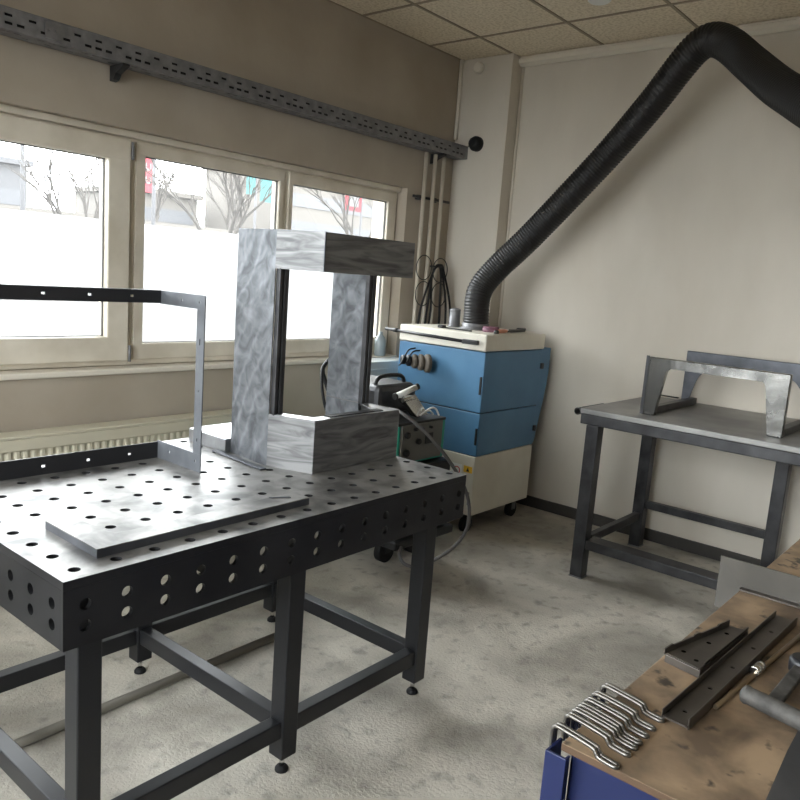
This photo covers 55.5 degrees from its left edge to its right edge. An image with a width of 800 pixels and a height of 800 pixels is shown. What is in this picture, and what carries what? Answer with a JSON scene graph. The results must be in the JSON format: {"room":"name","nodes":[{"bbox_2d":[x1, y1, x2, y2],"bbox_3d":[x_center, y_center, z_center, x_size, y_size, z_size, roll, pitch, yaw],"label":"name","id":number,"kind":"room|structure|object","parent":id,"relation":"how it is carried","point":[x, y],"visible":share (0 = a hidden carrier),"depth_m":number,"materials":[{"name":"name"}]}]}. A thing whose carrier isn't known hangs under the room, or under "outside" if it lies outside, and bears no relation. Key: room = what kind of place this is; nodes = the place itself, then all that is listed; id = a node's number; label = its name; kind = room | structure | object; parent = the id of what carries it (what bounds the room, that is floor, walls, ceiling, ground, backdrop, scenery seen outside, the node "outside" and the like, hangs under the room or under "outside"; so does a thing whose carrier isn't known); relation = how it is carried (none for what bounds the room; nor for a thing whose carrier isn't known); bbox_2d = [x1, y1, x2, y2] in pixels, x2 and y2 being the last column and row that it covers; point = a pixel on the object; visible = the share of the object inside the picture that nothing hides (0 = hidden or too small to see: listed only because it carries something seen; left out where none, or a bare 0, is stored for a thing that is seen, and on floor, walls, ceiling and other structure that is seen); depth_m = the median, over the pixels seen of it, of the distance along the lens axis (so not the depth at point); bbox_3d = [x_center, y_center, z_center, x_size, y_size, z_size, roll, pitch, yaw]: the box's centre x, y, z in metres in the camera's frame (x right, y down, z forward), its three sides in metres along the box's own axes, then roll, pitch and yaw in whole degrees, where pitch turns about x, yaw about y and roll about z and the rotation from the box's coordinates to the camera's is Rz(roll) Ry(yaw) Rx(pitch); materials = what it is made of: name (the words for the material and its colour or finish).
{"room":"metal workshop","nodes":[
{"label":"metal workshop","id":0,"kind":"room"},
{"bbox_2d":[0,0,463,432],"bbox_3d":[-1.587,-0.816,3.410,0.342,3.295,5.838,12,12,39],"label":"wall","id":1,"kind":"structure","parent":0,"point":[324,51],"depth_m":3.97,"materials":[{"name":"paint"}]},
{"bbox_2d":[0,112,134,369],"bbox_3d":[-1.664,-0.673,3.309,0.119,1.085,1.044,12,12,39],"label":"window","id":2,"kind":"structure","parent":1,"relation":"attached to","point":[115,153],"depth_m":3.54,"materials":[{"name":"white plastic"}]},
{"bbox_2d":[0,409,231,461],"bbox_3d":[-2.022,0.539,2.922,0.134,0.722,3.570,12,12,39],"label":"radiator","id":3,"kind":"object","parent":1,"relation":"attached to","point":[23,444],"visible":0.15,"depth_m":3.51,"materials":[{"name":"beige metal"}]},
{"bbox_2d":[128,139,285,363],"bbox_3d":[-1.025,-0.751,4.079,0.090,1.085,0.964,12,12,39],"label":"window","id":4,"kind":"structure","parent":1,"relation":"attached to","point":[146,352],"depth_m":3.84,"materials":[{"name":"white plastic"}]},
{"bbox_2d":[0,4,468,163],"bbox_3d":[-1.406,-1.468,3.152,0.134,0.149,5.680,12,12,39],"label":"cable tray","id":5,"kind":"object","parent":1,"relation":"attached to","point":[14,23],"visible":1,"depth_m":3.61,"materials":[{"name":"metal"}]},
{"bbox_2d":[283,170,396,357],"bbox_3d":[-0.397,-0.825,4.815,0.090,1.085,0.976,12,12,39],"label":"window","id":6,"kind":"structure","parent":1,"relation":"attached to","point":[301,347],"depth_m":4.77,"materials":[{"name":"white plastic"}]},
{"bbox_2d":[374,331,385,355],"bbox_3d":[-0.132,-0.377,5.087,0.076,0.160,0.076,12,12,39],"label":"spray bottle","id":7,"kind":"object","parent":1,"relation":"on","point":[380,341],"visible":1,"depth_m":5.06,"materials":[{"name":"grey plastic"}]},
{"bbox_2d":[0,503,719,799],"bbox_3d":[0.304,1.280,2.003,5.660,0.100,6.438,12,12,39],"label":"floor","id":8,"kind":"structure","parent":0,"point":[516,642],"depth_m":2.91,"materials":[{"name":"concrete"}]},
{"bbox_2d":[14,633,274,747],"bbox_3d":[-1.038,1.035,2.481,0.031,0.032,1.660,12,12,38],"label":"pipe","id":9,"kind":"object","parent":8,"relation":"on","point":[59,726],"visible":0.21,"depth_m":2.65,"materials":[{"name":"grey metal"}]},
{"bbox_2d":[0,438,465,799],"bbox_3d":[-0.633,0.643,2.491,0.992,0.859,1.462,12,12,39],"label":"table","id":10,"kind":"object","parent":8,"relation":"on","point":[70,597],"depth_m":2.12,"materials":[{"name":"metal"}]},
{"bbox_2d":[0,284,205,480],"bbox_3d":[-1.174,-0.015,1.977,0.287,0.567,1.370,12,12,39],"label":"frame","id":11,"kind":"object","parent":10,"relation":"on","point":[20,468],"visible":1,"depth_m":2.40,"materials":[{"name":"grey metal"}]},
{"bbox_2d":[212,449,265,470],"bbox_3d":[-0.561,0.206,2.639,0.024,0.006,0.301,-5,13,-45],"label":"bar","id":12,"kind":"object","parent":10,"relation":"on","point":[218,451],"visible":1,"depth_m":2.63,"materials":[{"name":"metal"}]},
{"bbox_2d":[269,496,290,497],"bbox_3d":[-0.343,0.279,2.174,0.061,0.002,0.014,0,10,-25],"label":"steel offcut","id":13,"kind":"object","parent":10,"relation":"on","point":[279,496],"visible":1,"depth_m":2.18,"materials":[{"name":"grey metal"}]},
{"bbox_2d":[189,228,414,473],"bbox_3d":[-0.371,-0.207,2.812,0.618,0.793,0.510,12,12,39],"label":"metal frame","id":14,"kind":"object","parent":10,"relation":"on","point":[352,431],"visible":1,"depth_m":2.61,"materials":[{"name":"metal"}]},
{"bbox_2d":[339,411,452,562],"bbox_3d":[-0.122,0.446,4.112,0.720,0.800,0.490,12,12,39],"label":"machine","id":15,"kind":"object","parent":8,"relation":"on","point":[413,444],"visible":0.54,"depth_m":3.86,"materials":[{"name":"grey metal"}]},
{"bbox_2d":[320,359,327,408],"bbox_3d":[-0.318,-0.007,4.132,0.219,0.466,0.366,7,10,15],"label":"gas hose","id":16,"kind":"object","parent":15,"relation":"attached to","point":[323,379],"visible":0.23,"depth_m":4.00,"materials":[{"name":"black rubber"}]},
{"bbox_2d":[369,373,414,410],"bbox_3d":[-0.144,-0.059,4.054,0.360,0.205,0.310,12,12,39],"label":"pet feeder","id":17,"kind":"object","parent":15,"relation":"on","point":[381,390],"visible":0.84,"depth_m":3.90,"materials":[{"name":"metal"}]},
{"bbox_2d":[392,383,427,416],"bbox_3d":[0.049,0.001,3.868,0.220,0.172,0.061,-3,12,-39],"label":"holder","id":18,"kind":"object","parent":15,"relation":"on","point":[411,403],"visible":1,"depth_m":3.85,"materials":[{"name":"white plastic"}]},
{"bbox_2d":[389,407,470,567],"bbox_3d":[0.110,0.439,3.665,0.476,0.765,0.110,8,10,24],"label":"cable","id":19,"kind":"object","parent":15,"relation":"attached to","point":[402,413],"visible":0.75,"depth_m":3.62,"materials":[{"name":"grey plastic"}]},
{"bbox_2d":[420,407,439,415],"bbox_3d":[0.149,0.059,3.918,0.131,0.050,0.042,-3,12,-37],"label":"cable loop","id":20,"kind":"object","parent":15,"relation":"on","point":[428,409],"visible":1,"depth_m":3.92,"materials":[{"name":"white plastic"}]},
{"bbox_2d":[412,152,428,323],"bbox_3d":[0.091,-0.492,5.208,0.027,2.325,0.027,12,12,39],"label":"pipe","id":21,"kind":"object","parent":8,"relation":"on","point":[426,156],"visible":0.34,"depth_m":5.09,"materials":[{"name":"beige metal"}]},
{"bbox_2d":[421,154,437,323],"bbox_3d":[0.154,-0.499,5.281,0.027,2.325,0.027,12,12,39],"label":"pipe","id":22,"kind":"object","parent":8,"relation":"on","point":[435,158],"visible":0.34,"depth_m":5.16,"materials":[{"name":"beige metal"}]},
{"bbox_2d":[415,255,447,306],"bbox_3d":[0.242,-0.809,5.209,0.095,0.351,0.356,12,12,39],"label":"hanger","id":23,"kind":"object","parent":22,"relation":"hanging from","point":[431,265],"visible":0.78,"depth_m":5.20,"materials":[{"name":"black plastic"}]},
{"bbox_2d":[417,264,450,323],"bbox_3d":[0.247,-0.650,5.218,0.049,0.559,0.385,12,12,39],"label":"hanging cable","id":24,"kind":"object","parent":23,"relation":"hanging from","point":[442,271],"visible":0.77,"depth_m":5.20,"materials":[{"name":"black rubber"}]},
{"bbox_2d":[430,157,445,323],"bbox_3d":[0.216,-0.507,5.354,0.027,2.325,0.027,12,12,39],"label":"pipe","id":25,"kind":"object","parent":8,"relation":"on","point":[443,158],"visible":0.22,"depth_m":5.23,"materials":[{"name":"beige metal"}]},
{"bbox_2d":[397,324,550,531],"bbox_3d":[0.464,0.142,4.956,0.670,1.212,0.790,12,12,39],"label":"fume extractor","id":26,"kind":"object","parent":8,"relation":"on","point":[490,393],"visible":0.65,"depth_m":4.62,"materials":[{"name":"blue metal"}]},
{"bbox_2d":[398,347,420,365],"bbox_3d":[0.054,-0.265,4.701,0.123,0.124,0.073,12,12,39],"label":"hook","id":27,"kind":"object","parent":26,"relation":"attached to","point":[414,347],"visible":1,"depth_m":4.67,"materials":[{"name":"black metal"}]},
{"bbox_2d":[400,355,405,363],"bbox_3d":[0.020,-0.252,4.729,0.026,0.060,0.059,1,10,-21],"label":"cup","id":28,"kind":"object","parent":27,"relation":"hanging from","point":[401,356],"visible":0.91,"depth_m":4.71,"materials":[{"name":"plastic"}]},
{"bbox_2d":[405,355,411,365],"bbox_3d":[0.053,-0.245,4.702,0.026,0.072,0.071,1,10,-21],"label":"cup","id":29,"kind":"object","parent":27,"relation":"hanging from","point":[407,356],"visible":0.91,"depth_m":4.68,"materials":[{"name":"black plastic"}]},
{"bbox_2d":[411,354,417,367],"bbox_3d":[0.088,-0.238,4.672,0.026,0.088,0.087,1,10,-21],"label":"cup","id":30,"kind":"object","parent":27,"relation":"hanging from","point":[414,364],"visible":1,"depth_m":4.64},
{"bbox_2d":[417,354,424,370],"bbox_3d":[0.125,-0.230,4.640,0.028,0.100,0.099,1,10,-21],"label":"cup","id":31,"kind":"object","parent":26,"relation":"hanging from","point":[421,360],"visible":0.96,"depth_m":4.61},
{"bbox_2d":[423,354,431,372],"bbox_3d":[0.165,-0.221,4.606,0.030,0.112,0.111,1,10,-21],"label":"cup","id":32,"kind":"object","parent":26,"relation":"hanging from","point":[428,359],"visible":0.92,"depth_m":4.57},
{"bbox_2d":[385,327,478,344],"bbox_3d":[0.179,-0.390,4.611,0.720,0.038,0.029,12,12,40],"label":"handle","id":33,"kind":"object","parent":26,"relation":"attached to","point":[464,341],"visible":1,"depth_m":4.58,"materials":[{"name":"black plastic"}]},
{"bbox_2d":[448,308,460,327],"bbox_3d":[0.350,-0.526,4.852,0.084,0.120,0.084,12,12,39],"label":"metal can","id":34,"kind":"object","parent":26,"relation":"on","point":[454,317],"visible":0.99,"depth_m":4.82,"materials":[{"name":"metal"}]},
{"bbox_2d":[438,325,471,331],"bbox_3d":[0.337,-0.435,4.599,0.242,0.018,0.052,12,12,39],"label":"steel rule","id":35,"kind":"object","parent":26,"relation":"on","point":[439,326],"visible":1,"depth_m":4.61,"materials":[{"name":"silver metal"}]},
{"bbox_2d":[482,326,498,332],"bbox_3d":[0.552,-0.430,4.629,0.104,0.032,0.104,12,12,39],"label":"tin","id":36,"kind":"object","parent":26,"relation":"on","point":[491,329],"visible":0.83,"depth_m":4.59,"materials":[{"name":"pink"}]},
{"bbox_2d":[494,329,514,333],"bbox_3d":[0.645,-0.418,4.616,0.032,0.024,0.309,10,11,31],"label":"knife","id":37,"kind":"object","parent":26,"relation":"on","point":[499,330],"visible":0.99,"depth_m":4.55,"materials":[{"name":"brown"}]},
{"bbox_2d":[509,328,525,332],"bbox_3d":[0.732,-0.439,4.785,0.043,0.023,0.214,10,11,32],"label":"brush","id":38,"kind":"object","parent":26,"relation":"on","point":[517,329],"visible":0.97,"depth_m":4.78,"materials":[{"name":"black plastic"}]},
{"bbox_2d":[459,21,799,330],"bbox_3d":[1.316,-1.019,3.585,0.744,1.640,2.807,0,10,-25],"label":"hose","id":39,"kind":"object","parent":26,"relation":"on","point":[774,83],"visible":1,"depth_m":4.03,"materials":[{"name":"black plastic"}]},
{"bbox_2d":[540,539,799,799],"bbox_3d":[1.114,0.912,1.579,0.914,0.880,1.800,12,12,39],"label":"workbench","id":40,"kind":"object","parent":8,"relation":"on","point":[735,751],"depth_m":1.15,"materials":[{"name":"brown wood"}]},
{"bbox_2d":[548,722,619,769],"bbox_3d":[0.268,0.515,1.109,0.015,0.048,0.116,-4,12,-42],"label":"hook","id":41,"kind":"object","parent":40,"relation":"attached to","point":[596,749],"visible":0.97,"depth_m":1.10,"materials":[{"name":"silver metal"}]},
{"bbox_2d":[561,712,631,757],"bbox_3d":[0.294,0.512,1.139,0.016,0.048,0.116,-4,12,-41],"label":"hook","id":42,"kind":"object","parent":40,"relation":"on","point":[603,733],"visible":0.92,"depth_m":1.13,"materials":[{"name":"silver metal"}]},
{"bbox_2d":[570,706,637,750],"bbox_3d":[0.308,0.511,1.156,0.015,0.048,0.116,-4,13,-42],"label":"hook","id":43,"kind":"object","parent":40,"relation":"on","point":[613,729],"visible":0.89,"depth_m":1.15,"materials":[{"name":"silver metal"}]},
{"bbox_2d":[575,702,642,745],"bbox_3d":[0.320,0.509,1.170,0.015,0.048,0.116,-4,12,-41],"label":"hook","id":44,"kind":"object","parent":40,"relation":"on","point":[586,705],"visible":0.88,"depth_m":1.16,"materials":[{"name":"silver metal"}]},
{"bbox_2d":[583,696,649,738],"bbox_3d":[0.336,0.507,1.188,0.015,0.048,0.116,-4,13,-42],"label":"hook","id":45,"kind":"object","parent":40,"relation":"on","point":[626,719],"visible":0.9,"depth_m":1.18,"materials":[{"name":"silver metal"}]},
{"bbox_2d":[590,690,656,731],"bbox_3d":[0.353,0.505,1.208,0.015,0.048,0.116,-4,12,-42],"label":"hook","id":46,"kind":"object","parent":40,"relation":"on","point":[633,712],"visible":0.91,"depth_m":1.20,"materials":[{"name":"silver metal"}]},
{"bbox_2d":[597,683,664,722],"bbox_3d":[0.374,0.503,1.234,0.015,0.048,0.116,-4,12,-41],"label":"hook","id":47,"kind":"object","parent":40,"relation":"on","point":[644,709],"visible":0.92,"depth_m":1.23,"materials":[{"name":"silver metal"}]},
{"bbox_2d":[661,611,797,729],"bbox_3d":[0.621,0.478,1.394,0.043,0.019,0.571,13,12,41],"label":"channel","id":48,"kind":"object","parent":40,"relation":"on","point":[688,707],"visible":1,"depth_m":1.34,"materials":[{"name":"black metal"}]},
{"bbox_2d":[713,633,799,709],"bbox_3d":[0.715,0.478,1.440,0.565,0.020,0.020,-5,13,-45],"label":"rod","id":49,"kind":"object","parent":40,"relation":"on","point":[759,667],"visible":1,"depth_m":1.36,"materials":[{"name":"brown metal"}]},
{"bbox_2d":[714,555,799,608],"bbox_3d":[1.019,0.485,1.583,0.700,0.126,0.027,12,12,39],"label":"steel plate","id":50,"kind":"object","parent":40,"relation":"on","point":[735,575],"visible":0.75,"depth_m":1.75,"materials":[{"name":"grey metal"}]},
{"bbox_2d":[739,652,799,731],"bbox_3d":[0.693,0.496,1.279,0.179,0.032,0.267,12,12,39],"label":"clamp","id":51,"kind":"object","parent":40,"relation":"on","point":[773,705],"visible":1,"depth_m":1.25,"materials":[{"name":"grey metal"}]},
{"bbox_2d":[766,731,799,799],"bbox_3d":[0.744,0.568,0.956,0.498,0.003,0.393,12,12,39],"label":"sheet","id":52,"kind":"object","parent":40,"relation":"on","point":[786,784],"visible":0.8,"depth_m":1.07,"materials":[{"name":"grey metal"}]},
{"bbox_2d":[568,397,799,589],"bbox_3d":[1.742,0.566,3.906,1.513,0.905,0.907,12,12,39],"label":"steel table","id":53,"kind":"object","parent":8,"relation":"on","point":[742,432],"visible":0.77,"depth_m":3.95,"materials":[{"name":"grey metal"}]},
{"bbox_2d":[574,403,603,414],"bbox_3d":[1.020,0.046,4.076,0.038,0.038,0.295,12,12,39],"label":"metal rod","id":54,"kind":"object","parent":53,"relation":"attached to","point":[579,410],"depth_m":3.98,"materials":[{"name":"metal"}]},
{"bbox_2d":[640,351,799,437],"bbox_3d":[1.703,-0.055,3.939,0.722,0.300,0.704,12,12,39],"label":"stand","id":55,"kind":"object","parent":53,"relation":"on","point":[777,377],"visible":1,"depth_m":3.82,"materials":[{"name":"silver metal"}]},
{"bbox_2d":[370,357,398,379],"bbox_3d":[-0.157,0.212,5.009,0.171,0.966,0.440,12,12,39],"label":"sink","id":56,"kind":"object","parent":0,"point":[382,365],"visible":0.19,"depth_m":4.86,"materials":[{"name":"metal"}]},
{"bbox_2d":[440,53,521,326],"bbox_3d":[0.511,-0.831,5.388,0.420,2.995,0.118,12,12,39],"label":"wall column","id":57,"kind":"structure","parent":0,"point":[489,104],"depth_m":5.20,"materials":[{"name":"paint"}]},
{"bbox_2d":[468,136,483,151],"bbox_3d":[0.504,-1.747,5.185,0.117,0.100,0.060,12,12,39],"label":"cable sleeve","id":58,"kind":"object","parent":57,"relation":"attached to","point":[475,143],"visible":1,"depth_m":5.16,"materials":[{"name":"black rubber"}]},
{"bbox_2d":[474,61,484,73],"bbox_3d":[0.530,-2.243,5.133,0.076,0.076,0.030,12,12,39],"label":"wall sensor","id":59,"kind":"object","parent":57,"relation":"attached to","point":[479,67],"visible":1,"depth_m":5.12,"materials":[{"name":"beige plastic"}]},
{"bbox_2d":[327,0,799,59],"bbox_3d":[0.532,-1.766,1.505,5.078,0.100,5.856,12,12,39],"label":"ceiling","id":60,"kind":"structure","parent":0,"point":[459,29],"depth_m":4.31,"materials":[{"name":"tile"}]},
{"bbox_2d":[588,0,610,5],"bbox_3d":[1.030,-2.064,3.926,0.120,0.020,0.120,12,12,39],"label":"ceiling sensor","id":61,"kind":"object","parent":60,"relation":"attached to","point":[593,2],"visible":1,"depth_m":3.93,"materials":[{"name":"white plastic"}]},
{"bbox_2d":[499,30,799,558],"bbox_3d":[2.417,-0.623,4.057,5.660,3.295,0.300,12,12,39],"label":"wall","id":62,"kind":"structure","parent":0,"point":[691,242],"depth_m":4.56,"materials":[{"name":"paint"}]},
{"bbox_2d":[14,356,315,369],"bbox_3d":[-1.869,-0.124,3.462,0.250,0.075,5.048,12,12,39],"label":"sill","id":63,"kind":"structure","parent":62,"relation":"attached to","point":[310,356],"depth_m":3.84,"materials":[{"name":"beige"}]},
{"bbox_2d":[498,67,524,327],"bbox_3d":[0.716,-0.804,5.285,0.018,2.859,0.018,12,12,39],"label":"trim","id":64,"kind":"structure","parent":62,"relation":"attached to","point":[523,68],"depth_m":5.16,"materials":[{"name":"paint"}]},
{"bbox_2d":[516,495,760,565],"bbox_3d":[2.356,1.009,4.064,4.640,0.072,0.015,12,12,39],"label":"baseboard","id":65,"kind":"structure","parent":62,"relation":"attached to","point":[694,547],"depth_m":4.69,"materials":[{"name":"grey"}]},
{"bbox_2d":[519,16,799,66],"bbox_3d":[2.561,-1.871,3.581,4.640,0.061,0.045,12,12,39],"label":"trim","id":66,"kind":"structure","parent":62,"relation":"attached to","point":[792,23],"depth_m":4.53,"materials":[{"name":"beige"}]},
{"label":"outside","id":67,"kind":"structure","parent":0,"visible":0},
{"bbox_3d":[-15.319,-1.172,12.969,120.000,0.100,120.000,12,12,39],"label":"floor","id":68,"kind":"structure","parent":67,"visible":0},
{"bbox_2d":[0,156,33,206],"bbox_3d":[-21.840,-8.321,34.906,6.500,5.950,7.100,12,12,39],"label":"office building","id":69,"kind":"structure","parent":68,"relation":"on","point":[9,180],"depth_m":34.68,"materials":[{"name":"grey"}]},
{"bbox_2d":[20,145,24,210],"bbox_3d":[-9.544,-5.564,18.789,0.140,7.520,0.570,12,12,39],"label":"lamp post","id":70,"kind":"object","parent":68,"relation":"on","point":[22,182],"visible":0.11,"depth_m":18.94,"materials":[{"name":"grey metal"}]},
{"bbox_2d":[3,145,163,218],"bbox_3d":[-5.995,-3.032,14.558,2.157,4.441,3.168,12,12,39],"label":"bare tree","id":71,"kind":"object","parent":68,"relation":"on","point":[51,163],"visible":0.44,"depth_m":13.69,"materials":[{"name":"grey plant"}]},
{"bbox_2d":[0,204,238,233],"bbox_3d":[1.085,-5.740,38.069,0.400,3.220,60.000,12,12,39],"label":"road","id":72,"kind":"structure","parent":68,"relation":"on","point":[4,206],"depth_m":24.31,"materials":[{"name":"grey"}]},
{"bbox_2d":[78,157,181,221],"bbox_3d":[-10.408,-6.642,29.139,3.906,6.199,3.572,1,10,-18],"label":"bare tree","id":73,"kind":"object","parent":68,"relation":"on","point":[159,199],"visible":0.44,"depth_m":29.18,"materials":[{"name":"grey plant"}]},
{"bbox_2d":[70,186,203,225],"bbox_3d":[-14.957,-8.930,43.013,6.500,5.550,4.400,12,12,39],"label":"office building","id":74,"kind":"structure","parent":68,"relation":"on","point":[170,212],"depth_m":41.50,"materials":[{"name":"pale grey plaster"}]},
{"bbox_2d":[145,158,152,192],"bbox_3d":[-8.996,-6.227,27.191,0.100,6.200,0.520,12,12,39],"label":"banner flag","id":75,"kind":"object","parent":68,"relation":"on","point":[148,187],"visible":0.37,"depth_m":26.88,"materials":[{"name":"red fabric"}]},
{"bbox_2d":[151,160,155,224],"bbox_3d":[-7.887,-6.255,23.767,0.140,7.520,0.570,12,12,39],"label":"lamp post","id":76,"kind":"object","parent":68,"relation":"on","point":[153,166],"visible":0.2,"depth_m":23.88,"materials":[{"name":"grey"}]},
{"bbox_2d":[0,208,332,341],"bbox_3d":[-0.951,-0.842,9.961,0.300,2.330,24.000,12,12,39],"label":"film","id":77,"kind":"structure","parent":68,"relation":"on","point":[37,248],"depth_m":7.73,"materials":[{"name":"grey paint"}]},
{"bbox_2d":[145,159,271,233],"bbox_3d":[-5.533,-5.102,21.625,4.653,6.302,2.668,6,9,9],"label":"bare tree","id":78,"kind":"object","parent":68,"relation":"on","point":[224,180],"visible":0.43,"depth_m":21.79,"materials":[{"name":"grey plant"}]},
{"bbox_2d":[186,166,260,230],"bbox_3d":[-8.569,-8.402,37.825,3.210,7.161,3.659,8,10,23],"label":"bare tree","id":79,"kind":"object","parent":68,"relation":"on","point":[229,215],"visible":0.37,"depth_m":37.15,"materials":[{"name":"grey plant"}]},
{"bbox_2d":[246,177,257,228],"bbox_3d":[-6.042,-6.670,30.624,0.100,6.400,0.520,12,12,39],"label":"banner flag","id":80,"kind":"object","parent":68,"relation":"on","point":[254,183],"visible":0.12,"depth_m":30.40,"materials":[{"name":"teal fabric"}]},
{"bbox_2d":[260,179,271,202],"bbox_3d":[-5.524,-6.731,31.231,0.100,6.400,0.720,12,12,39],"label":"banner flag","id":81,"kind":"object","parent":68,"relation":"on","point":[263,191],"visible":0.15,"depth_m":30.84,"materials":[{"name":"teal fabric"}]},
{"bbox_2d":[201,168,372,236],"bbox_3d":[-5.600,-10.005,47.641,6.500,7.550,11.900,12,12,39],"label":"office building","id":82,"kind":"structure","parent":68,"relation":"on","point":[308,214],"depth_m":43.97,"materials":[{"name":"light plaster"},{"name":"glass"}]},
{"bbox_2d":[301,187,372,236],"bbox_3d":[-2.257,-7.302,33.826,4.862,7.174,3.742,5,9,1],"label":"bare tree","id":83,"kind":"object","parent":68,"relation":"on","point":[346,227],"visible":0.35,"depth_m":33.52,"materials":[{"name":"grey plant"}]},
{"bbox_2d":[345,195,362,235],"bbox_3d":[-2.266,-6.819,35.119,0.100,5.800,1.150,12,12,39],"label":"banner flag","id":84,"kind":"object","parent":68,"relation":"on","point":[359,208],"visible":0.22,"depth_m":34.95,"materials":[{"name":"red fabric"}]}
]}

